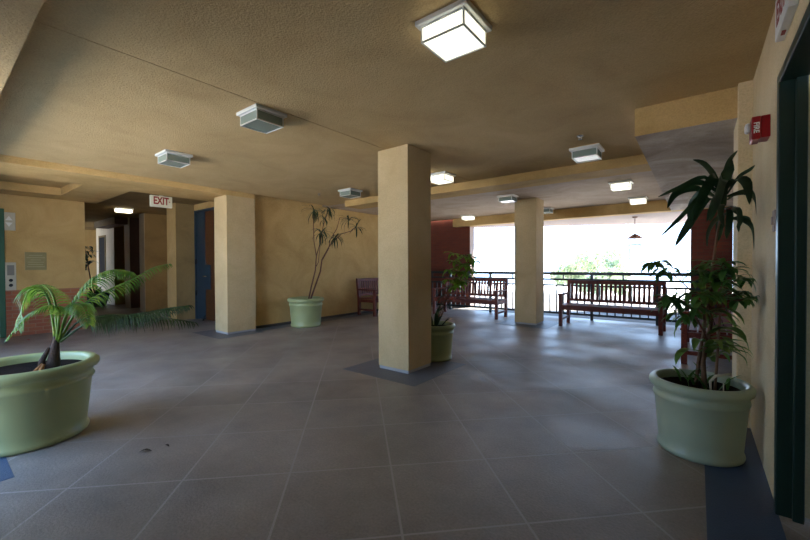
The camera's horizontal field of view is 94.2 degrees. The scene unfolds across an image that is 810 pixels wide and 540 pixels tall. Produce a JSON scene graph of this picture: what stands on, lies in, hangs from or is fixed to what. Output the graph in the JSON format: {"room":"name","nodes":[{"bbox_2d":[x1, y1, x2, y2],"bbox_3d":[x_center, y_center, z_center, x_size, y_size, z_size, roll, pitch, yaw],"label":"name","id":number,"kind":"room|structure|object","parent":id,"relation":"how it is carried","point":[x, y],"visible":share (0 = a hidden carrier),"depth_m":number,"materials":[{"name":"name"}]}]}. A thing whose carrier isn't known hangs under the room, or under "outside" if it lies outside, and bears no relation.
{"room":"building lobby","nodes":[
{"label":"building lobby","id":0,"kind":"room"},
{"bbox_2d":[0,194,85,293],"bbox_3d":[-9.867,-0.177,8.570,6.700,2.720,2.635,0,1,38],"label":"wall","id":1,"kind":"structure","parent":0,"point":[55,227],"depth_m":7.13,"materials":[{"name":"paint"}]},
{"bbox_2d":[0,208,5,337],"bbox_3d":[-7.536,0.063,6.217,0.190,2.280,1.272,0,1,38],"label":"door","id":2,"kind":"structure","parent":1,"relation":"in","point":[2,238],"depth_m":6.64,"materials":[{"name":"green metal"}]},
{"bbox_2d":[0,457,14,481],"bbox_3d":[-5.104,1.230,3.953,6.500,0.022,0.710,0,1,38],"label":"trim","id":3,"kind":"structure","parent":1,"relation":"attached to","point":[6,473],"depth_m":2.31,"materials":[{"name":"blue concrete"}]},
{"bbox_2d":[4,212,15,230],"bbox_3d":[-7.053,-0.866,6.705,0.026,0.320,0.164,0,1,38],"label":"indicator","id":4,"kind":"object","parent":1,"relation":"attached to","point":[9,218],"visible":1,"depth_m":6.71,"materials":[{"name":"metal"}]},
{"bbox_2d":[5,262,15,290],"bbox_3d":[-7.040,0.114,6.726,0.030,0.500,0.136,0,1,38],"label":"panel","id":5,"kind":"object","parent":1,"relation":"attached to","point":[10,267],"visible":1,"depth_m":6.72,"materials":[{"name":"metal"}]},
{"bbox_2d":[25,252,46,269],"bbox_3d":[-6.846,-0.165,6.984,0.016,0.330,0.290,0,1,38],"label":"wall plaque","id":6,"kind":"object","parent":1,"relation":"attached to","point":[33,260],"visible":1,"depth_m":6.98,"materials":[{"name":"brown metal"}]},
{"bbox_2d":[5,287,86,336],"bbox_3d":[-6.737,0.773,7.125,0.025,0.830,1.120,0,1,38],"label":"wainscot","id":7,"kind":"structure","parent":1,"relation":"attached to","point":[36,324],"depth_m":6.97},
{"bbox_2d":[0,351,99,457],"bbox_3d":[-2.769,0.952,2.767,0.829,0.550,0.829,0,1,38],"label":"pot","id":8,"kind":"object","parent":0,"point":[45,403],"depth_m":2.61,"materials":[{"name":"ceramic"}]},
{"bbox_2d":[85,230,96,291],"bbox_3d":[-13.214,-0.234,14.123,0.200,2.720,4.100,0,1,38],"label":"wall","id":9,"kind":"structure","parent":0,"point":[90,235],"depth_m":14.95,"materials":[{"name":"paint"}]},
{"bbox_2d":[0,154,254,203],"bbox_3d":[-5.199,-1.459,6.745,3.000,0.210,3.650,0,1,38],"label":"soffit","id":10,"kind":"structure","parent":0,"point":[87,185],"depth_m":6.12,"materials":[{"name":"paint"}]},
{"bbox_2d":[0,174,68,187],"bbox_3d":[-6.028,-1.504,5.881,1.490,0.070,1.270,0,1,38],"label":"lobby slot","id":11,"kind":"structure","parent":10,"relation":"attached to","point":[7,178],"depth_m":6.27,"materials":[{"name":"paint"}]},
{"bbox_2d":[150,195,171,208],"bbox_3d":[-4.451,-1.251,6.876,0.062,0.215,0.350,0,1,38],"label":"exit sign","id":12,"kind":"object","parent":10,"relation":"hanging from","point":[160,201],"visible":1,"depth_m":6.85,"materials":[{"name":"white plastic"}]},
{"bbox_2d":[84,191,208,229],"bbox_3d":[-8.477,-1.587,11.245,12.800,0.060,3.000,0,1,38],"label":"ceiling","id":13,"kind":"structure","parent":0,"point":[140,202],"depth_m":9.13,"materials":[{"name":"brown paint"}]},
{"bbox_2d":[97,217,127,228],"bbox_3d":[-9.180,-1.471,11.768,2.050,0.220,0.360,0,1,38],"label":"bulkhead","id":14,"kind":"object","parent":13,"relation":"attached to","point":[119,221],"visible":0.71,"depth_m":11.23,"materials":[{"name":"red paint"}]},
{"bbox_2d":[94,217,114,227],"bbox_3d":[-9.294,-1.468,11.623,2.048,0.220,0.012,0,1,38],"label":"trim","id":15,"kind":"structure","parent":14,"relation":"attached to","point":[108,221],"depth_m":11.56,"materials":[{"name":"beige paint"}]},
{"bbox_2d":[114,207,133,212],"bbox_3d":[-7.010,-1.485,9.385,0.200,0.110,0.360,0,1,38],"label":"lamp","id":16,"kind":"object","parent":13,"relation":"attached to","point":[117,209],"visible":1,"depth_m":9.33,"materials":[{"name":"white plastic"}]},
{"bbox_2d":[115,209,132,212],"bbox_3d":[-7.010,-1.470,9.386,0.170,0.080,0.340,0,1,38],"label":"diffuser","id":17,"kind":"object","parent":16,"relation":"attached to","point":[116,210],"depth_m":9.36,"materials":[{"name":"white plastic"}]},
{"bbox_2d":[175,203,194,320],"bbox_3d":[-5.272,-0.201,8.967,0.470,2.720,0.500,0,1,38],"label":"wall","id":18,"kind":"structure","parent":0,"point":[185,248],"depth_m":8.78,"materials":[{"name":"brown paint"}]},
{"bbox_2d":[166,203,176,319],"bbox_3d":[-5.436,-0.198,8.773,0.488,2.720,0.012,0,1,38],"label":"trim","id":19,"kind":"structure","parent":18,"relation":"attached to","point":[171,213],"depth_m":8.75,"materials":[{"name":"paint"}]},
{"bbox_2d":[255,194,378,325],"bbox_3d":[-1.281,-0.234,9.843,0.200,2.730,6.020,0,1,38],"label":"wall","id":20,"kind":"structure","parent":0,"point":[285,256],"depth_m":8.49,"materials":[{"name":"paint"}]},
{"bbox_2d":[194,201,213,210],"bbox_3d":[-4.051,-0.188,8.298,2.280,2.740,0.140,0,1,38],"label":"wall","id":21,"kind":"structure","parent":20,"relation":"in","point":[209,204],"depth_m":8.63,"materials":[{"name":"paint"}]},
{"bbox_2d":[194,207,214,320],"bbox_3d":[-4.089,-0.117,8.249,2.280,2.560,0.185,0,1,38],"label":"door","id":22,"kind":"structure","parent":21,"relation":"attached to","point":[204,245],"depth_m":8.65,"materials":[{"name":"blue wood"}]},
{"bbox_2d":[192,311,378,338],"bbox_3d":[-1.725,1.151,9.159,1.050,0.022,6.080,0,1,38],"label":"trim","id":23,"kind":"structure","parent":20,"relation":"attached to","point":[210,333],"depth_m":7.19,"materials":[{"name":"blue stone"}]},
{"bbox_2d":[256,309,378,327],"bbox_3d":[-1.198,1.107,9.787,0.012,0.050,6.000,0,1,38],"label":"baseboard","id":24,"kind":"structure","parent":20,"relation":"attached to","point":[338,315],"depth_m":8.88,"materials":[{"name":"grey tile"}]},
{"bbox_2d":[0,0,775,220],"bbox_3d":[1.405,-1.513,5.343,9.550,0.120,9.600,0,1,38],"label":"ceiling","id":25,"kind":"structure","parent":0,"point":[547,74],"depth_m":2.90,"materials":[{"name":"paint"}]},
{"bbox_2d":[155,149,192,167],"bbox_3d":[-2.851,-1.366,4.650,0.330,0.122,0.310,0,1,38],"label":"ceiling lamp","id":26,"kind":"object","parent":25,"relation":"attached to","point":[166,157],"visible":1,"depth_m":4.58,"materials":[{"name":"grey metal"}]},
{"bbox_2d":[158,153,188,167],"bbox_3d":[-2.851,-1.354,4.650,0.268,0.086,0.256,0,1,38],"label":"diffuser","id":27,"kind":"object","parent":26,"relation":"attached to","point":[180,160],"depth_m":4.59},
{"bbox_2d":[236,103,286,133],"bbox_3d":[-1.295,-1.357,3.409,0.330,0.122,0.310,0,1,38],"label":"ceiling lamp","id":28,"kind":"object","parent":25,"relation":"attached to","point":[256,117],"visible":1,"depth_m":3.34,"materials":[{"name":"grey metal"}]},
{"bbox_2d":[241,110,282,132],"bbox_3d":[-1.295,-1.345,3.409,0.268,0.086,0.256,0,1,38],"label":"diffuser","id":29,"kind":"object","parent":28,"relation":"attached to","point":[263,121],"depth_m":3.35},
{"bbox_2d":[338,188,362,198],"bbox_3d":[-1.003,-1.402,6.899,0.330,0.122,0.310,0,1,38],"label":"ceiling lamp","id":30,"kind":"object","parent":25,"relation":"attached to","point":[350,193],"visible":1,"depth_m":6.82,"materials":[{"name":"grey metal"}]},
{"bbox_2d":[340,190,359,197],"bbox_3d":[-1.003,-1.390,6.899,0.268,0.086,0.256,0,1,38],"label":"diffuser","id":31,"kind":"object","parent":30,"relation":"attached to","point":[343,193],"depth_m":6.82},
{"bbox_2d":[431,171,455,184],"bbox_3d":[0.555,-1.394,5.726,0.330,0.122,0.310,0,1,38],"label":"ceiling lamp","id":32,"kind":"object","parent":25,"relation":"attached to","point":[443,177],"visible":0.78,"depth_m":5.64,"materials":[{"name":"white glass"}]},
{"bbox_2d":[431,174,452,183],"bbox_3d":[0.555,-1.382,5.726,0.268,0.086,0.256,0,1,38],"label":"diffuser","id":33,"kind":"object","parent":32,"relation":"attached to","point":[435,178],"depth_m":5.65,"materials":[{"name":"white"}]},
{"bbox_2d":[415,0,491,62],"bbox_3d":[0.280,-1.347,2.155,0.330,0.122,0.310,0,1,38],"label":"ceiling lamp","id":34,"kind":"object","parent":25,"relation":"attached to","point":[458,29],"visible":1,"depth_m":2.09,"materials":[{"name":"white glass"}]},
{"bbox_2d":[423,10,484,60],"bbox_3d":[0.280,-1.335,2.155,0.268,0.086,0.256,0,1,38],"label":"diffuser","id":35,"kind":"object","parent":34,"relation":"attached to","point":[454,34],"depth_m":2.10,"materials":[{"name":"white glass"}]},
{"bbox_2d":[460,214,475,220],"bbox_3d":[1.760,-1.458,10.488,0.330,0.122,0.310,0,1,38],"label":"ceiling lamp","id":36,"kind":"object","parent":25,"relation":"attached to","point":[463,217],"visible":1,"depth_m":10.41,"materials":[{"name":"white plastic"}]},
{"bbox_2d":[462,216,474,219],"bbox_3d":[1.760,-1.446,10.488,0.268,0.086,0.256,0,1,38],"label":"diffuser","id":37,"kind":"object","parent":36,"relation":"attached to","point":[463,217],"depth_m":10.41,"materials":[{"name":"white"}]},
{"bbox_2d":[345,154,651,208],"bbox_3d":[1.446,-1.432,6.212,6.550,0.185,0.460,0,1,38],"label":"ceiling beam","id":38,"kind":"structure","parent":25,"relation":"attached to","point":[637,163],"depth_m":5.62,"materials":[{"name":"paint"}]},
{"bbox_2d":[497,194,518,202],"bbox_3d":[2.054,-1.422,7.525,0.330,0.122,0.310,0,1,38],"label":"ceiling lamp","id":39,"kind":"object","parent":25,"relation":"attached to","point":[508,198],"visible":1,"depth_m":7.44,"materials":[{"name":"grey metal"}]},
{"bbox_2d":[499,196,516,202],"bbox_3d":[2.054,-1.410,7.525,0.268,0.086,0.256,0,1,38],"label":"diffuser","id":40,"kind":"object","parent":39,"relation":"attached to","point":[503,199],"depth_m":7.45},
{"bbox_2d":[544,207,554,213],"bbox_3d":[3.434,-1.449,9.188,0.330,0.122,0.310,0,1,38],"label":"ceiling lamp","id":41,"kind":"object","parent":25,"relation":"attached to","point":[547,210],"visible":0.51,"depth_m":9.06,"materials":[{"name":"grey metal"}]},
{"bbox_2d":[544,209,552,213],"bbox_3d":[3.434,-1.437,9.188,0.268,0.086,0.256,0,1,38],"label":"diffuser","id":42,"kind":"object","parent":41,"relation":"attached to","point":[546,211],"depth_m":9.08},
{"bbox_2d":[569,143,604,162],"bbox_3d":[2.171,-1.385,4.497,0.330,0.122,0.310,0,1,38],"label":"ceiling lamp","id":43,"kind":"object","parent":25,"relation":"attached to","point":[593,152],"visible":1,"depth_m":4.42,"materials":[{"name":"grey metal"}]},
{"bbox_2d":[573,148,600,162],"bbox_3d":[2.171,-1.373,4.497,0.268,0.086,0.256,0,1,38],"label":"diffuser","id":44,"kind":"object","parent":43,"relation":"attached to","point":[580,155],"depth_m":4.43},
{"bbox_2d":[608,179,633,190],"bbox_3d":[3.618,-1.413,6.311,0.330,0.122,0.310,0,1,38],"label":"ceiling lamp","id":45,"kind":"object","parent":25,"relation":"attached to","point":[620,185],"visible":1,"depth_m":6.23,"materials":[{"name":"white plastic"}]},
{"bbox_2d":[611,182,630,190],"bbox_3d":[3.618,-1.401,6.311,0.268,0.086,0.256,0,1,38],"label":"diffuser","id":46,"kind":"object","parent":45,"relation":"attached to","point":[615,186],"depth_m":6.24,"materials":[{"name":"white"}]},
{"bbox_2d":[628,196,647,204],"bbox_3d":[4.833,-1.437,7.810,0.330,0.122,0.310,0,1,38],"label":"ceiling lamp","id":47,"kind":"object","parent":25,"relation":"attached to","point":[641,199],"visible":1,"depth_m":7.72,"materials":[{"name":"white"}]},
{"bbox_2d":[630,198,645,204],"bbox_3d":[4.833,-1.425,7.810,0.268,0.086,0.256,0,1,38],"label":"diffuser","id":48,"kind":"object","parent":47,"relation":"attached to","point":[633,201],"depth_m":7.73,"materials":[{"name":"white"}]},
{"bbox_2d":[0,303,809,539],"bbox_3d":[-4.160,1.281,8.836,22.600,0.250,10.020,0,1,38],"label":"floor","id":49,"kind":"structure","parent":0,"point":[551,433],"depth_m":2.66,"materials":[{"name":"tile"}]},
{"bbox_2d":[85,246,109,306],"bbox_3d":[-9.702,0.183,11.793,0.940,1.915,0.826,0,1,-4],"label":"plant","id":50,"kind":"object","parent":49,"relation":"on","point":[95,292],"visible":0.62,"depth_m":11.75,"materials":[{"name":"green plant"}]},
{"bbox_2d":[0,264,197,457],"bbox_3d":[-2.448,0.587,2.893,1.525,1.273,0.841,-1,1,-23],"label":"potted palm","id":51,"kind":"object","parent":49,"relation":"on","point":[45,396],"visible":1,"depth_m":2.69,"materials":[{"name":"green ceramic"}]},
{"bbox_2d":[114,226,124,304],"bbox_3d":[-9.880,-0.236,13.223,1.970,2.720,1.030,0,1,38],"label":"pier","id":52,"kind":"object","parent":49,"relation":"on","point":[119,256],"visible":0.17,"depth_m":12.32,"materials":[{"name":"brown paint"}]},
{"bbox_2d":[98,235,105,275],"bbox_3d":[-10.415,-0.476,12.957,0.770,1.410,0.020,0,1,38],"label":"window","id":53,"kind":"structure","parent":52,"relation":"attached to","point":[101,239],"depth_m":12.95,"materials":[{"name":"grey glass"}]},
{"bbox_2d":[96,228,114,304],"bbox_3d":[-10.200,-0.230,12.813,1.968,2.720,0.014,0,1,38],"label":"trim","id":54,"kind":"structure","parent":52,"relation":"attached to","point":[110,261],"depth_m":12.55,"materials":[{"name":"beige paint"}]},
{"bbox_2d":[129,218,139,307],"bbox_3d":[-8.021,-0.225,11.754,0.450,2.720,1.070,0,1,38],"label":"pier","id":55,"kind":"object","parent":49,"relation":"on","point":[134,222],"visible":0.24,"depth_m":11.29,"materials":[{"name":"red paint"}]},
{"bbox_2d":[124,218,130,307],"bbox_3d":[-8.352,-0.218,11.329,0.448,2.720,0.012,0,1,38],"label":"trim","id":56,"kind":"structure","parent":55,"relation":"attached to","point":[126,227],"depth_m":11.30,"materials":[{"name":"beige paint"}]},
{"bbox_2d":[144,213,167,311],"bbox_3d":[-6.912,-0.218,10.858,0.380,2.720,1.125,0,1,38],"label":"pier","id":57,"kind":"object","parent":49,"relation":"on","point":[156,294],"visible":0.3,"depth_m":10.50,"materials":[{"name":"brown paint"}]},
{"bbox_2d":[139,213,145,311],"bbox_3d":[-7.261,-0.211,10.411,0.378,2.720,0.012,0,1,38],"label":"trim","id":58,"kind":"structure","parent":57,"relation":"attached to","point":[141,216],"depth_m":10.39,"materials":[{"name":"beige paint"}]},
{"bbox_2d":[214,195,255,333],"bbox_3d":[-3.247,-0.100,7.206,0.470,2.545,0.560,0,1,38],"label":"column","id":59,"kind":"structure","parent":49,"relation":"on","point":[234,216],"depth_m":7.02,"materials":[{"name":"paint"}]},
{"bbox_2d":[287,205,362,327],"bbox_3d":[-1.609,-0.107,8.244,1.958,2.519,0.776,-1,1,-42],"label":"potted tree","id":60,"kind":"object","parent":49,"relation":"on","point":[305,311],"visible":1,"depth_m":7.72,"materials":[{"name":"green ceramic"}]},
{"bbox_2d":[356,278,378,316],"bbox_3d":[-0.442,0.665,10.053,0.685,0.920,1.780,0,1,38],"label":"wooden bench","id":61,"kind":"object","parent":49,"relation":"on","point":[374,299],"visible":0.48,"depth_m":9.53,"materials":[{"name":"red wood"}]},
{"bbox_2d":[344,358,464,385],"bbox_3d":[0.004,1.201,4.644,1.080,0.022,1.090,0,1,38],"label":"trim","id":62,"kind":"structure","parent":49,"relation":"on","point":[371,368],"depth_m":4.42,"materials":[{"name":"grey tile"}]},
{"bbox_2d":[378,144,430,373],"bbox_3d":[-0.001,-0.128,4.627,0.460,2.640,0.470,0,1,38],"label":"column","id":63,"kind":"structure","parent":49,"relation":"on","point":[404,171],"depth_m":4.45,"materials":[{"name":"paint"}]},
{"bbox_2d":[431,251,481,361],"bbox_3d":[0.497,0.467,5.040,0.968,1.436,0.698,0,1,38],"label":"potted shrub","id":64,"kind":"object","parent":49,"relation":"on","point":[442,332],"visible":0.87,"depth_m":4.92,"materials":[{"name":"green plant"}]},
{"bbox_2d":[432,277,507,319],"bbox_3d":[1.594,0.666,9.361,1.780,0.920,0.685,0,1,38],"label":"wooden bench","id":65,"kind":"object","parent":49,"relation":"on","point":[495,301],"visible":0.88,"depth_m":9.30,"materials":[{"name":"red wood"}]},
{"bbox_2d":[496,318,558,328],"bbox_3d":[2.667,1.147,8.089,1.080,0.022,1.100,0,1,38],"label":"trim","id":66,"kind":"structure","parent":49,"relation":"on","point":[546,324],"depth_m":7.88,"materials":[{"name":"blue stone"}]},
{"bbox_2d":[515,198,543,324],"bbox_3d":[2.662,-0.183,8.073,0.460,2.640,0.480,0,1,38],"label":"column","id":67,"kind":"structure","parent":49,"relation":"on","point":[529,212],"depth_m":7.89,"materials":[{"name":"paint"}]},
{"bbox_2d":[431,271,726,325],"bbox_3d":[3.152,0.582,9.211,7.483,1.078,0.070,0,1,38],"label":"railing","id":68,"kind":"object","parent":49,"relation":"on","point":[490,273],"visible":0.43,"depth_m":8.50,"materials":[{"name":"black metal"}]},
{"bbox_2d":[558,280,665,335],"bbox_3d":[4.008,0.681,7.361,1.780,0.920,0.685,0,1,39],"label":"wooden bench","id":69,"kind":"object","parent":49,"relation":"on","point":[568,306],"visible":0.97,"depth_m":7.42,"materials":[{"name":"red wood"}]},
{"bbox_2d":[640,151,759,466],"bbox_3d":[1.942,0.195,2.538,0.645,2.030,0.590,0,1,38],"label":"potted plant","id":70,"kind":"object","parent":49,"relation":"on","point":[702,415],"visible":1,"depth_m":2.42,"materials":[{"name":"green plant"}]},
{"bbox_2d":[680,300,732,363],"bbox_3d":[4.245,0.707,5.223,0.685,0.920,1.780,0,1,38],"label":"wooden bench","id":71,"kind":"object","parent":49,"relation":"on","point":[687,332],"visible":0.15,"depth_m":4.70,"materials":[{"name":"red wood"}]},
{"bbox_2d":[431,321,455,361],"bbox_3d":[0.399,0.950,5.061,0.556,0.470,0.556,0,1,38],"label":"pot","id":72,"kind":"object","parent":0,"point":[442,332],"depth_m":4.84,"materials":[{"name":"ceramic"}]},
{"bbox_2d":[431,219,469,304],"bbox_3d":[1.276,-0.269,11.814,1.820,2.730,0.270,0,1,38],"label":"wall","id":73,"kind":"structure","parent":0,"point":[445,237],"depth_m":11.63,"materials":[{"name":"red paint"}]},
{"bbox_2d":[470,226,691,305],"bbox_3d":[4.064,-0.083,9.658,5.230,2.390,0.260,0,1,38],"label":"trim","id":74,"kind":"structure","parent":73,"relation":"attached to","point":[471,228],"depth_m":11.21,"materials":[{"name":"paint"}]},
{"bbox_2d":[431,290,715,327],"bbox_3d":[4.949,1.197,12.903,20.000,0.240,7.580,0,1,38],"label":"terrace","id":75,"kind":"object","parent":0,"point":[546,295],"depth_m":11.08,"materials":[{"name":"white concrete"}]},
{"bbox_2d":[473,211,686,227],"bbox_3d":[5.978,-1.408,10.948,9.200,0.210,4.540,0,1,38],"label":"eave","id":76,"kind":"object","parent":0,"point":[665,217],"visible":0.33,"depth_m":9.83,"materials":[{"name":"paint"}]},
{"bbox_2d":[627,216,642,262],"bbox_3d":[5.511,-0.726,9.030,0.331,1.100,0.331,-1,1,-33],"label":"hanging lantern","id":77,"kind":"object","parent":76,"relation":"hanging from","point":[634,236],"visible":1,"depth_m":8.99,"materials":[{"name":"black metal"}]},
{"bbox_2d":[635,118,736,210],"bbox_3d":[4.266,-1.372,5.339,1.065,0.305,5.860,0,1,38],"label":"ceiling","id":78,"kind":"structure","parent":0,"point":[670,155],"depth_m":3.83,"materials":[{"name":"beige paint"}]},
{"bbox_2d":[649,368,756,466],"bbox_3d":[1.976,0.970,2.532,0.566,0.480,0.566,0,1,38],"label":"pot","id":79,"kind":"object","parent":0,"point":[700,420],"depth_m":2.35,"materials":[{"name":"ceramic"}]},
{"bbox_2d":[691,207,732,312],"bbox_3d":[6.384,-0.240,7.847,0.655,2.730,0.270,0,1,38],"label":"wall","id":80,"kind":"structure","parent":0,"point":[701,251],"depth_m":7.78,"materials":[{"name":"red paint"}]},
{"bbox_2d":[751,0,809,518],"bbox_3d":[1.386,-0.133,1.011,0.300,2.730,4.500,0,1,38],"label":"wall","id":81,"kind":"structure","parent":0,"point":[773,55],"depth_m":2.19,"materials":[{"name":"paint"}]},
{"bbox_2d":[635,86,737,135],"bbox_3d":[2.316,-1.308,3.142,0.687,0.242,0.006,0,1,38],"label":"ceiling beam","id":82,"kind":"structure","parent":81,"relation":"attached to","point":[720,105],"depth_m":3.12,"materials":[{"name":"paint"}]},
{"bbox_2d":[732,80,752,427],"bbox_3d":[2.840,-0.164,2.951,0.384,2.730,0.450,0,1,38],"label":"pilaster","id":83,"kind":"object","parent":81,"relation":"attached to","point":[743,159],"visible":0.05,"depth_m":2.87,"materials":[{"name":"paint"}]},
{"bbox_2d":[705,428,786,539],"bbox_3d":[1.210,1.238,1.270,0.284,0.022,4.240,0,1,38],"label":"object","id":84,"kind":"structure","parent":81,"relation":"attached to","point":[739,499],"depth_m":1.97,"materials":[{"name":"blue tile"}]},
{"bbox_2d":[744,114,770,144],"bbox_3d":[2.069,-0.822,2.216,0.106,0.132,0.134,0,1,38],"label":"fire alarm","id":85,"kind":"object","parent":81,"relation":"attached to","point":[759,128],"visible":1,"depth_m":2.17,"materials":[{"name":"red plastic"}]},
{"bbox_2d":[771,209,775,231],"bbox_3d":[1.931,-0.258,1.972,0.020,0.110,0.072,0,1,38],"label":"wall switch","id":86,"kind":"object","parent":81,"relation":"attached to","point":[773,218],"visible":0.8,"depth_m":1.96,"materials":[{"name":"paint"}]},
{"bbox_2d":[775,0,798,41],"bbox_3d":[1.700,-1.191,1.681,0.036,0.204,0.320,0,1,38],"label":"exit light","id":87,"kind":"object","parent":81,"relation":"attached to","point":[785,10],"visible":1,"depth_m":1.68,"materials":[{"name":"white plastic"}]},
{"bbox_2d":[774,2,809,524],"bbox_3d":[1.453,0.135,1.128,0.288,2.190,1.760,0,1,38],"label":"door","id":88,"kind":"structure","parent":81,"relation":"in","point":[793,76],"depth_m":1.83,"materials":[{"name":"green metal"}]},
{"bbox_3d":[-4.026,-1.789,8.987,22.600,0.375,10.500,0,1,38],"label":"roof slab","id":89,"kind":"structure","parent":0,"visible":0},
{"bbox_2d":[0,0,43,93],"bbox_3d":[-3.800,-1.324,2.760,14.600,0.390,0.930,0,1,38],"label":"ceiling beam","id":90,"kind":"structure","parent":89,"relation":"attached to","point":[17,17],"depth_m":1.75,"materials":[{"name":"paint"}]},
{"bbox_2d":[453,200,728,226],"bbox_3d":[4.823,-1.591,8.790,8.380,0.640,0.280,0,1,38],"label":"ceiling beam","id":91,"kind":"structure","parent":89,"relation":"attached to","point":[657,206],"depth_m":9.02,"materials":[{"name":"paint"}]},
{"label":"outside","id":92,"kind":"structure","parent":0,"visible":0},
{"bbox_2d":[477,282,732,298],"bbox_3d":[39.987,5.237,51.524,160.000,0.200,109.700,0,1,38],"label":"ground","id":93,"kind":"structure","parent":92,"point":[670,292],"depth_m":85.36,"materials":[{"name":"white concrete"}]},
{"bbox_2d":[549,259,586,292],"bbox_3d":[13.650,2.285,31.231,2.912,6.450,2.524,0,1,38],"label":"tree","id":94,"kind":"object","parent":93,"relation":"on","point":[570,266],"visible":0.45,"depth_m":30.79,"materials":[{"name":"green plant"}]},
{"bbox_2d":[573,248,632,295],"bbox_3d":[12.671,2.064,24.210,3.423,7.077,3.017,0,1,38],"label":"tree","id":95,"kind":"object","parent":93,"relation":"on","point":[588,263],"visible":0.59,"depth_m":23.96,"materials":[{"name":"green plant"}]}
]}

